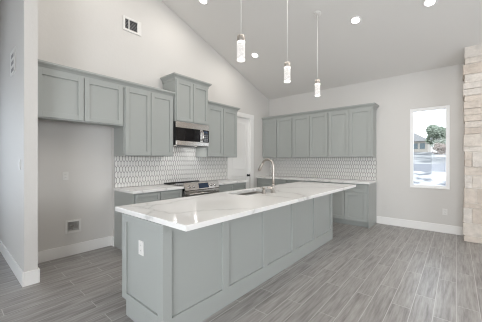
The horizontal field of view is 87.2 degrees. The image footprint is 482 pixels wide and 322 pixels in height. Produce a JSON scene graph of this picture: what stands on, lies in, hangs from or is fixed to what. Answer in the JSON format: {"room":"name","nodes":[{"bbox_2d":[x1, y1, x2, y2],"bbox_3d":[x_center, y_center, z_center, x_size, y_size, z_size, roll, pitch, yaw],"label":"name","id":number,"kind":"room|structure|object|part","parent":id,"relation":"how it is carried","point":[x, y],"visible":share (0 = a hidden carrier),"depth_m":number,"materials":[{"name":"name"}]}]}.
{"room":"kitchen","nodes":[
{"label":"kitchen","id":0,"kind":"room"},
{"bbox_2d":[0,0,39,286],"bbox_3d":[-3.410,-0.847,3.711,2.996,4.387,0.148,0,0,40],"label":"wall","id":1,"kind":"structure","parent":0,"point":[18,18],"depth_m":2.83,"materials":[{"name":"grey paint"}]},
{"bbox_2d":[10,46,15,75],"bbox_3d":[-2.796,-1.208,3.103,0.320,0.290,0.014,0,0,40],"label":"door chime","id":2,"kind":"object","parent":1,"relation":"attached to","point":[13,52],"visible":1,"depth_m":3.06,"materials":[{"name":"white plastic"}]},
{"bbox_2d":[38,0,268,251],"bbox_3d":[-0.974,-0.986,5.338,0.230,4.665,5.519,0,0,40],"label":"wall","id":3,"kind":"structure","parent":0,"point":[87,35],"depth_m":3.88,"materials":[{"name":"grey paint"}]},
{"bbox_2d":[62,172,67,179],"bbox_3d":[-2.460,0.217,3.547,0.008,0.116,0.072,0,0,40],"label":"wall outlet","id":4,"kind":"object","parent":3,"relation":"attached to","point":[64,174],"visible":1,"depth_m":3.54,"materials":[{"name":"white plastic"}]},
{"bbox_2d":[65,219,80,233],"bbox_3d":[-2.432,0.939,3.648,0.100,0.185,0.200,0,0,40],"label":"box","id":5,"kind":"object","parent":3,"relation":"attached to","point":[71,226],"visible":1,"depth_m":3.66,"materials":[{"name":"white plastic"}]},
{"bbox_2d":[38,236,113,262],"bbox_3d":[-2.366,1.271,3.595,0.090,0.152,1.061,0,0,40],"label":"baseboard","id":6,"kind":"structure","parent":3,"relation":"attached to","point":[64,251],"depth_m":3.62,"materials":[{"name":"white paint"}]},
{"bbox_2d":[38,68,122,127],"bbox_3d":[-2.199,-0.803,3.448,0.353,0.590,1.047,0,0,40],"label":"upper cabinet","id":7,"kind":"object","parent":3,"relation":"attached to","point":[62,97],"visible":0.9,"depth_m":3.29,"materials":[{"name":"grey paint"}]},
{"bbox_3d":[-2.238,-0.804,3.146,0.020,0.564,0.500,0,0,40],"label":"door","id":8,"kind":"part","parent":7,"relation":"part of","materials":[{"name":"grey paint"}]},
{"bbox_3d":[-1.907,-0.804,3.534,0.020,0.564,0.500,0,0,40],"label":"door","id":9,"kind":"part","parent":7,"relation":"part of","materials":[{"name":"grey paint"}]},
{"bbox_2d":[38,59,174,97],"bbox_3d":[-1.778,-1.127,3.659,0.054,0.098,1.914,0,0,40],"label":"crown molding","id":10,"kind":"structure","parent":7,"relation":"attached to","point":[42,64],"depth_m":3.47,"materials":[{"name":"grey paint"}]},
{"bbox_2d":[123,15,140,35],"bbox_3d":[-1.796,-2.223,4.184,0.014,0.230,0.310,0,0,40],"label":"air vent","id":11,"kind":"object","parent":3,"relation":"in","point":[131,25],"visible":1,"depth_m":4.18,"materials":[{"name":"white plastic"}]},
{"bbox_2d":[114,87,172,156],"bbox_3d":[-1.577,-0.583,4.178,0.353,1.030,0.863,0,0,40],"label":"upper cabinet","id":12,"kind":"object","parent":3,"relation":"attached to","point":[147,128],"visible":0.98,"depth_m":4.00,"materials":[{"name":"grey paint"}]},
{"bbox_3d":[-1.586,-0.584,3.910,0.020,1.004,0.408,0,0,40],"label":"door","id":13,"kind":"part","parent":12,"relation":"part of","materials":[{"name":"grey paint"}]},
{"bbox_3d":[-1.315,-0.584,4.229,0.020,1.004,0.408,0,0,40],"label":"door","id":14,"kind":"part","parent":12,"relation":"part of","materials":[{"name":"grey paint"}]},
{"bbox_2d":[115,146,226,187],"bbox_3d":[-1.157,0.079,4.937,0.011,0.704,2.542,0,0,40],"label":"tile backsplash","id":15,"kind":"structure","parent":3,"relation":"attached to","point":[130,171],"depth_m":4.72,"materials":[{"name":"grey tile"}]},
{"bbox_2d":[160,72,211,124],"bbox_3d":[-1.017,-1.091,4.774,0.433,0.816,0.873,0,0,40],"label":"upper cabinet","id":16,"kind":"object","parent":3,"relation":"attached to","point":[190,100],"visible":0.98,"depth_m":4.59,"materials":[{"name":"grey paint"}]},
{"bbox_3d":[-1.006,-1.053,4.521,0.020,0.712,0.359,0,0,40],"label":"door","id":17,"kind":"part","parent":16,"relation":"part of","materials":[{"name":"grey paint"}]},
{"bbox_3d":[-1.017,-1.450,4.774,0.432,0.098,0.873,0,0,40],"label":"crown molding","id":18,"kind":"part","parent":16,"relation":"part of","materials":[{"name":"grey paint"}]},
{"bbox_2d":[173,121,208,146],"bbox_3d":[-0.997,-0.477,4.757,0.464,0.412,0.761,0,0,40],"label":"microwave","id":19,"kind":"object","parent":16,"relation":"attached to","point":[185,134],"visible":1,"depth_m":4.61,"materials":[{"name":"silver metal"}]},
{"bbox_3d":[-0.951,-0.462,4.574,0.025,0.226,0.541,0,0,40],"label":"door","id":20,"kind":"part","parent":19,"relation":"part of","materials":[{"name":"black glass"}]},
{"bbox_3d":[-0.879,-0.309,4.657,0.027,0.072,0.761,0,0,40],"label":"trim","id":21,"kind":"part","parent":19,"relation":"part of","materials":[{"name":"silver metal"}]},
{"bbox_3d":[-0.684,-0.462,4.887,0.025,0.226,0.158,0,0,40],"label":"control panel","id":22,"kind":"part","parent":19,"relation":"part of","materials":[{"name":"black glass"}]},
{"bbox_3d":[-0.766,-1.053,4.803,0.020,0.712,0.359,0,0,40],"label":"door","id":23,"kind":"part","parent":16,"relation":"part of","materials":[{"name":"grey paint"}]},
{"bbox_2d":[196,100,239,157],"bbox_3d":[-0.473,-0.622,5.448,0.387,1.108,0.962,0,0,40],"label":"upper cabinet","id":24,"kind":"object","parent":3,"relation":"attached to","point":[222,118],"visible":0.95,"depth_m":5.28,"materials":[{"name":"grey paint"}]},
{"bbox_3d":[-0.519,-0.584,5.163,0.020,1.004,0.430,0,0,40],"label":"door","id":25,"kind":"part","parent":24,"relation":"part of","materials":[{"name":"grey paint"}]},
{"bbox_3d":[-0.472,-1.127,5.448,0.386,0.098,0.962,0,0,40],"label":"crown molding","id":26,"kind":"part","parent":24,"relation":"part of","materials":[{"name":"grey paint"}]},
{"bbox_3d":[-0.233,-0.584,5.499,0.020,1.004,0.430,0,0,40],"label":"door","id":27,"kind":"part","parent":24,"relation":"part of","materials":[{"name":"grey paint"}]},
{"bbox_2d":[231,117,249,188],"bbox_3d":[-0.024,0.134,6.303,0.113,2.410,0.741,0,0,40],"label":"door","id":28,"kind":"structure","parent":3,"relation":"in","point":[239,164],"depth_m":6.40,"materials":[{"name":"white paint"}]},
{"bbox_3d":[-0.034,0.087,6.311,0.010,2.080,0.505,0,0,40],"label":"panel molding","id":29,"kind":"part","parent":28,"relation":"part of","materials":[{"name":"white paint"}]},
{"bbox_2d":[227,112,253,187],"bbox_3d":[-0.029,0.079,6.320,0.114,2.535,1.019,0,0,40],"label":"trim","id":30,"kind":"structure","parent":3,"relation":"attached to","point":[239,114],"depth_m":6.58,"materials":[{"name":"white paint"}]},
{"bbox_2d":[0,222,481,321],"bbox_3d":[0.022,1.407,1.953,10.780,0.120,9.381,0,0,40],"label":"floor","id":31,"kind":"structure","parent":0,"point":[380,272],"depth_m":2.66,"materials":[{"name":"grey wood"}]},
{"bbox_2d":[114,189,181,249],"bbox_3d":[-1.476,0.910,4.098,0.608,0.874,0.856,0,0,40],"label":"base cabinet","id":32,"kind":"object","parent":31,"relation":"on","point":[120,198],"visible":0.29,"depth_m":3.85,"materials":[{"name":"grey paint"}]},
{"bbox_3d":[-1.751,0.910,3.782,0.600,0.874,0.018,0,0,40],"label":"panel","id":33,"kind":"part","parent":32,"relation":"part of","materials":[{"name":"grey paint"}]},
{"bbox_3d":[-1.379,0.564,3.760,0.020,0.150,0.396,0,0,40],"label":"drawer","id":34,"kind":"part","parent":32,"relation":"part of","materials":[{"name":"grey paint"}]},
{"bbox_2d":[114,184,183,193],"bbox_3d":[-1.466,0.451,4.084,0.623,0.039,0.872,0,0,40],"label":"countertop","id":35,"kind":"structure","parent":32,"relation":"on","point":[161,187],"depth_m":3.90,"materials":[{"name":"white stone"}]},
{"bbox_3d":[-1.115,0.564,4.069,0.020,0.150,0.396,0,0,40],"label":"drawer","id":36,"kind":"part","parent":32,"relation":"part of","materials":[{"name":"grey paint"}]},
{"bbox_2d":[164,180,218,196],"bbox_3d":[-0.890,0.863,4.693,0.692,0.968,0.798,0,0,40],"label":"range","id":37,"kind":"object","parent":31,"relation":"on","point":[196,187],"visible":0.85,"depth_m":4.49,"materials":[{"name":"silver metal"}]},
{"bbox_3d":[-1.133,0.424,4.900,0.055,0.035,0.790,0,0,40],"label":"vent trim","id":38,"kind":"part","parent":37,"relation":"part of","materials":[{"name":"metal"}]},
{"bbox_2d":[167,181,201,185],"bbox_3d":[-0.912,0.426,4.712,0.525,0.008,0.798,0,0,40],"label":"cooktop","id":39,"kind":"object","parent":37,"relation":"in","point":[187,182],"depth_m":4.51,"materials":[{"name":"black glass"}]},
{"bbox_3d":[-0.689,0.448,4.521,0.062,0.138,0.790,0,0,40],"label":"control panel","id":40,"kind":"part","parent":37,"relation":"part of","materials":[{"name":"silver metal"}]},
{"bbox_3d":[-0.682,0.804,4.516,0.030,0.545,0.784,0,0,40],"label":"oven door","id":41,"kind":"part","parent":37,"relation":"part of","materials":[{"name":"silver metal"}]},
{"bbox_3d":[-0.650,0.572,4.488,0.060,0.024,0.690,0,0,40],"label":"handle","id":42,"kind":"part","parent":37,"relation":"part of","materials":[{"name":"silver metal"}]},
{"bbox_2d":[122,193,332,321],"bbox_3d":[0.256,0.910,3.304,0.652,0.874,3.298,0,0,40],"label":"kitchen island","id":43,"kind":"object","parent":31,"relation":"on","point":[192,275],"visible":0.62,"depth_m":2.23,"materials":[{"name":"grey paint"}]},
{"bbox_2d":[139,240,143,255],"bbox_3d":[-0.816,0.715,2.067,0.078,0.116,0.008,0,0,40],"label":"wall outlet","id":44,"kind":"object","parent":43,"relation":"attached to","point":[141,243],"visible":1,"depth_m":2.06,"materials":[{"name":"white plastic"}]},
{"bbox_3d":[-0.814,0.910,2.064,0.632,0.874,0.024,0,0,40],"label":"panel","id":45,"kind":"part","parent":43,"relation":"part of","materials":[{"name":"grey paint"}]},
{"bbox_2d":[115,182,355,230],"bbox_3d":[0.434,0.451,3.442,1.076,0.039,3.723,0,0,40],"label":"island countertop","id":46,"kind":"structure","parent":43,"relation":"on","point":[199,211],"depth_m":2.48,"materials":[{"name":"white stone"}]},
{"bbox_2d":[238,191,261,194],"bbox_3d":[0.149,0.577,3.498,0.368,0.210,0.688,0,0,40],"label":"sink","id":47,"kind":"object","parent":46,"relation":"in","point":[255,191],"visible":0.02,"depth_m":3.77,"materials":[{"name":"silver metal"}]},
{"bbox_2d":[258,158,275,192],"bbox_3d":[0.321,0.202,3.455,0.288,0.460,0.160,0,0,40],"label":"faucet","id":48,"kind":"object","parent":46,"relation":"on","point":[272,188],"visible":1,"depth_m":3.41,"materials":[{"name":"silver metal"}]},
{"bbox_3d":[0.371,0.152,3.474,0.203,0.360,0.033,0,0,40],"label":"spout","id":49,"kind":"part","parent":48,"relation":"part of","materials":[{"name":"silver metal"}]},
{"bbox_2d":[219,182,245,191],"bbox_3d":[-0.392,0.910,5.372,0.608,0.874,0.866,0,0,40],"label":"base cabinet","id":50,"kind":"object","parent":31,"relation":"on","point":[237,186],"visible":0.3,"depth_m":5.16,"materials":[{"name":"grey paint"}]},
{"bbox_3d":[-0.304,0.564,5.021,0.020,0.150,0.410,0,0,40],"label":"drawer","id":51,"kind":"part","parent":50,"relation":"part of","materials":[{"name":"grey paint"}]},
{"bbox_2d":[209,179,247,184],"bbox_3d":[-0.376,0.451,5.363,0.623,0.039,0.886,0,0,40],"label":"countertop","id":52,"kind":"structure","parent":50,"relation":"on","point":[222,181],"depth_m":5.26,"materials":[{"name":"white stone"}]},
{"bbox_3d":[-0.032,0.564,5.341,0.020,0.150,0.410,0,0,40],"label":"drawer","id":53,"kind":"part","parent":50,"relation":"part of","materials":[{"name":"grey paint"}]},
{"bbox_2d":[257,178,286,186],"bbox_3d":[0.968,0.910,6.722,0.922,0.874,0.608,0,0,40],"label":"base cabinet","id":54,"kind":"object","parent":31,"relation":"on","point":[261,182],"visible":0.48,"depth_m":6.56,"materials":[{"name":"grey paint"}]},
{"bbox_3d":[0.607,0.564,6.644,0.438,0.150,0.020,0,0,40],"label":"drawer","id":55,"kind":"part","parent":54,"relation":"part of","materials":[{"name":"grey paint"}]},
{"bbox_3d":[0.949,0.564,6.353,0.438,0.150,0.020,0,0,40],"label":"drawer","id":56,"kind":"part","parent":54,"relation":"part of","materials":[{"name":"grey paint"}]},
{"bbox_2d":[287,180,323,182],"bbox_3d":[1.671,0.910,6.124,0.920,0.874,0.608,0,0,40],"label":"base cabinet","id":57,"kind":"object","parent":31,"relation":"on","point":[288,181],"visible":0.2,"depth_m":6.02,"materials":[{"name":"grey paint"}]},
{"bbox_2d":[324,182,375,228],"bbox_3d":[2.373,0.910,5.526,0.920,0.874,0.608,0,0,40],"label":"base cabinet","id":58,"kind":"object","parent":31,"relation":"on","point":[356,206],"visible":0.69,"depth_m":5.20,"materials":[{"name":"grey paint"}]},
{"bbox_2d":[256,176,376,183],"bbox_3d":[1.665,0.451,6.106,2.784,0.039,0.623,0,0,40],"label":"countertop","id":59,"kind":"structure","parent":58,"relation":"on","point":[352,181],"depth_m":5.75,"materials":[{"name":"white stone"}]},
{"bbox_3d":[2.009,0.941,5.450,0.428,0.576,0.020,0,0,40],"label":"door","id":60,"kind":"part","parent":58,"relation":"part of","materials":[{"name":"grey paint"}]},
{"bbox_3d":[2.342,0.564,5.166,0.428,0.150,0.020,0,0,40],"label":"drawer","id":61,"kind":"part","parent":58,"relation":"part of","materials":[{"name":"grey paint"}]},
{"bbox_3d":[2.342,0.941,5.166,0.428,0.576,0.020,0,0,40],"label":"door","id":62,"kind":"part","parent":58,"relation":"part of","materials":[{"name":"grey paint"}]},
{"bbox_3d":[2.719,0.910,5.236,0.018,0.874,0.600,0,0,40],"label":"panel","id":63,"kind":"part","parent":58,"relation":"part of","materials":[{"name":"grey paint"}]},
{"bbox_2d":[463,44,481,243],"bbox_3d":[4.628,-0.268,3.712,2.069,3.230,0.447,0,0,40],"label":"stone fireplace","id":64,"kind":"object","parent":31,"relation":"on","point":[472,67],"visible":1,"depth_m":4.15,"materials":[{"name":"white stone"}]},
{"bbox_2d":[161,0,481,99],"bbox_3d":[0.022,-2.555,1.953,11.100,1.825,9.701,0,0,40],"label":"ceiling","id":65,"kind":"structure","parent":0,"point":[392,38],"depth_m":4.60,"materials":[{"name":"white paint"}]},
{"bbox_2d":[199,0,207,4],"bbox_3d":[-0.658,-2.787,4.409,0.170,0.061,0.163,0,0,40],"label":"recessed light","id":66,"kind":"object","parent":65,"relation":"in","point":[204,2],"visible":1,"depth_m":4.43,"materials":[{"name":"white paint"}]},
{"bbox_2d":[237,34,244,61],"bbox_3d":[-0.001,-2.082,2.697,0.116,2.037,0.115,0,0,40],"label":"pendant light","id":67,"kind":"object","parent":65,"relation":"hanging from","point":[240,37],"visible":1,"depth_m":2.66,"materials":[{"name":"grey glass"}]},
{"bbox_2d":[251,53,258,57],"bbox_3d":[0.303,-2.294,5.521,0.170,0.061,0.163,0,0,40],"label":"recessed light","id":68,"kind":"object","parent":65,"relation":"in","point":[254,55],"visible":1,"depth_m":5.52,"materials":[{"name":"white paint"}]},
{"bbox_2d":[284,61,290,82],"bbox_3d":[0.626,-1.920,3.433,0.116,1.713,0.115,0,0,40],"label":"pendant light","id":69,"kind":"object","parent":65,"relation":"hanging from","point":[287,67],"visible":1,"depth_m":3.40,"materials":[{"name":"grey glass"}]},
{"bbox_2d":[314,11,320,96],"bbox_3d":[1.263,-1.756,4.181,0.116,1.384,0.115,0,0,40],"label":"pendant light","id":70,"kind":"object","parent":65,"relation":"hanging from","point":[317,14],"visible":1,"depth_m":4.16,"materials":[{"name":"grey glass"}]},
{"bbox_3d":[1.264,-1.874,4.182,0.006,1.070,0.006,0,0,18],"label":"cord","id":71,"kind":"part","parent":70,"relation":"part of","materials":[{"name":"white plastic"}]},
{"bbox_2d":[350,16,360,23],"bbox_3d":[1.881,-2.301,4.151,0.170,0.061,0.163,0,0,40],"label":"recessed light","id":72,"kind":"object","parent":65,"relation":"in","point":[356,19],"visible":1,"depth_m":4.14,"materials":[{"name":"white paint"}]},
{"bbox_2d":[423,0,436,6],"bbox_3d":[2.697,-2.261,3.613,0.170,0.061,0.163,0,0,40],"label":"recessed light","id":73,"kind":"object","parent":65,"relation":"in","point":[427,3],"visible":1,"depth_m":3.62,"materials":[{"name":"white paint"}]},
{"bbox_2d":[269,63,463,226],"bbox_3d":[3.936,-0.213,4.688,8.088,3.120,0.140,0,0,40],"label":"wall","id":74,"kind":"structure","parent":0,"point":[395,96],"depth_m":5.14,"materials":[{"name":"grey paint"}]},
{"bbox_2d":[263,118,292,157],"bbox_3d":[1.052,-0.583,6.820,0.922,1.030,0.353,0,0,40],"label":"upper cabinet","id":75,"kind":"object","parent":74,"relation":"attached to","point":[277,133],"visible":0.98,"depth_m":6.65,"materials":[{"name":"grey paint"}]},
{"bbox_3d":[0.773,-0.584,6.839,0.438,1.004,0.020,0,0,40],"label":"door","id":76,"kind":"part","parent":75,"relation":"part of","materials":[{"name":"grey paint"}]},
{"bbox_3d":[1.115,-0.584,6.548,0.438,1.004,0.020,0,0,40],"label":"door","id":77,"kind":"part","parent":75,"relation":"part of","materials":[{"name":"grey paint"}]},
{"bbox_2d":[293,113,327,157],"bbox_3d":[1.754,-0.583,6.221,0.920,1.030,0.353,0,0,40],"label":"upper cabinet","id":78,"kind":"object","parent":74,"relation":"attached to","point":[310,132],"visible":0.98,"depth_m":6.07,"materials":[{"name":"grey paint"}]},
{"bbox_3d":[1.476,-0.584,6.240,0.436,1.004,0.020,0,0,40],"label":"door","id":79,"kind":"part","parent":78,"relation":"part of","materials":[{"name":"grey paint"}]},
{"bbox_3d":[1.817,-0.584,5.950,0.436,1.004,0.020,0,0,40],"label":"door","id":80,"kind":"part","parent":78,"relation":"part of","materials":[{"name":"grey paint"}]},
{"bbox_2d":[270,157,375,179],"bbox_3d":[1.874,0.182,6.346,2.746,0.498,0.011,0,0,40],"label":"tile backsplash","id":81,"kind":"structure","parent":74,"relation":"attached to","point":[359,168],"depth_m":6.15,"materials":[{"name":"grey tile"}]},
{"bbox_2d":[328,108,375,157],"bbox_3d":[2.456,-0.583,5.624,0.920,1.030,0.353,0,0,40],"label":"upper cabinet","id":82,"kind":"object","parent":74,"relation":"attached to","point":[351,133],"visible":1,"depth_m":5.46,"materials":[{"name":"grey paint"}]},
{"bbox_2d":[261,102,378,120],"bbox_3d":[1.763,-1.127,6.191,2.822,0.098,0.386,0,0,40],"label":"crown molding","id":83,"kind":"structure","parent":82,"relation":"attached to","point":[374,105],"depth_m":5.82,"materials":[{"name":"grey paint"}]},
{"bbox_3d":[2.178,-0.584,5.642,0.436,1.004,0.020,0,0,40],"label":"door","id":84,"kind":"part","parent":82,"relation":"part of","materials":[{"name":"grey paint"}]},
{"bbox_3d":[2.519,-0.584,5.352,0.436,1.004,0.020,0,0,40],"label":"door","id":85,"kind":"part","parent":82,"relation":"part of","materials":[{"name":"grey paint"}]},
{"bbox_2d":[377,216,462,234],"bbox_3d":[3.457,1.271,4.994,1.413,0.152,0.016,0,0,40],"label":"baseboard","id":86,"kind":"structure","parent":74,"relation":"attached to","point":[457,230],"depth_m":4.93,"materials":[{"name":"white paint"}]},
{"bbox_2d":[410,105,449,189],"bbox_3d":[3.636,-0.243,4.893,0.614,1.564,0.087,0,0,40],"label":"window","id":87,"kind":"structure","parent":74,"relation":"in","point":[447,107],"depth_m":4.84,"materials":[{"name":"white plastic"}]},
{"bbox_3d":[3.615,0.528,4.868,0.590,0.022,0.022,0,0,40],"label":"sill","id":88,"kind":"part","parent":87,"relation":"part of","materials":[{"name":"white paint"}]},
{"bbox_2d":[442,209,446,214],"bbox_3d":[3.795,0.959,4.711,0.072,0.116,0.008,0,0,40],"label":"wall outlet","id":89,"kind":"object","parent":74,"relation":"attached to","point":[444,211],"visible":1,"depth_m":4.71,"materials":[{"name":"white plastic"}]},
{"label":"outside","id":90,"kind":"structure","parent":0,"visible":0},
{"bbox_2d":[414,171,445,185],"bbox_3d":[10.438,1.522,12.252,120.000,1.250,19.809,0,0,40],"label":"ground","id":91,"kind":"structure","parent":90,"point":[420,177],"depth_m":16.86,"materials":[{"name":"white snow"}]},
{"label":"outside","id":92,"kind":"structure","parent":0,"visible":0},
{"bbox_2d":[414,152,445,163],"bbox_3d":[49.934,-0.253,58.614,120.000,4.800,86.000,0,0,40],"label":"bank","id":93,"kind":"object","parent":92,"point":[419,157],"depth_m":34.20,"materials":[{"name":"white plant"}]},
{"bbox_2d":[414,133,430,151],"bbox_3d":[37.205,-3.788,55.007,7.100,4.500,9.000,0,0,40],"label":"house","id":94,"kind":"structure","parent":93,"relation":"on","point":[420,145],"depth_m":50.73,"materials":[{"name":"beige"}]},
{"bbox_2d":[425,124,445,152],"bbox_3d":[34.451,-3.737,44.172,4.045,5.279,4.760,0,0,40],"label":"tree","id":95,"kind":"object","parent":93,"relation":"on","point":[435,134],"visible":0.76,"depth_m":43.28,"materials":[{"name":"green plant"}]},
{"bbox_2d":[431,142,445,154],"bbox_3d":[32.206,-1.884,40.885,2.399,2.185,2.190,0,0,-34],"label":"shrub","id":96,"kind":"object","parent":93,"relation":"on","point":[438,148],"visible":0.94,"depth_m":40.57,"materials":[{"name":"brown plant"}]},
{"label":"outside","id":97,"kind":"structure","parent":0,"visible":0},
{"bbox_2d":[414,164,445,171],"bbox_3d":[19.455,1.247,22.837,120.000,1.800,8.000,0,0,40],"label":"road","id":98,"kind":"structure","parent":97,"point":[417,167],"depth_m":23.50,"materials":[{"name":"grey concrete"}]}
]}

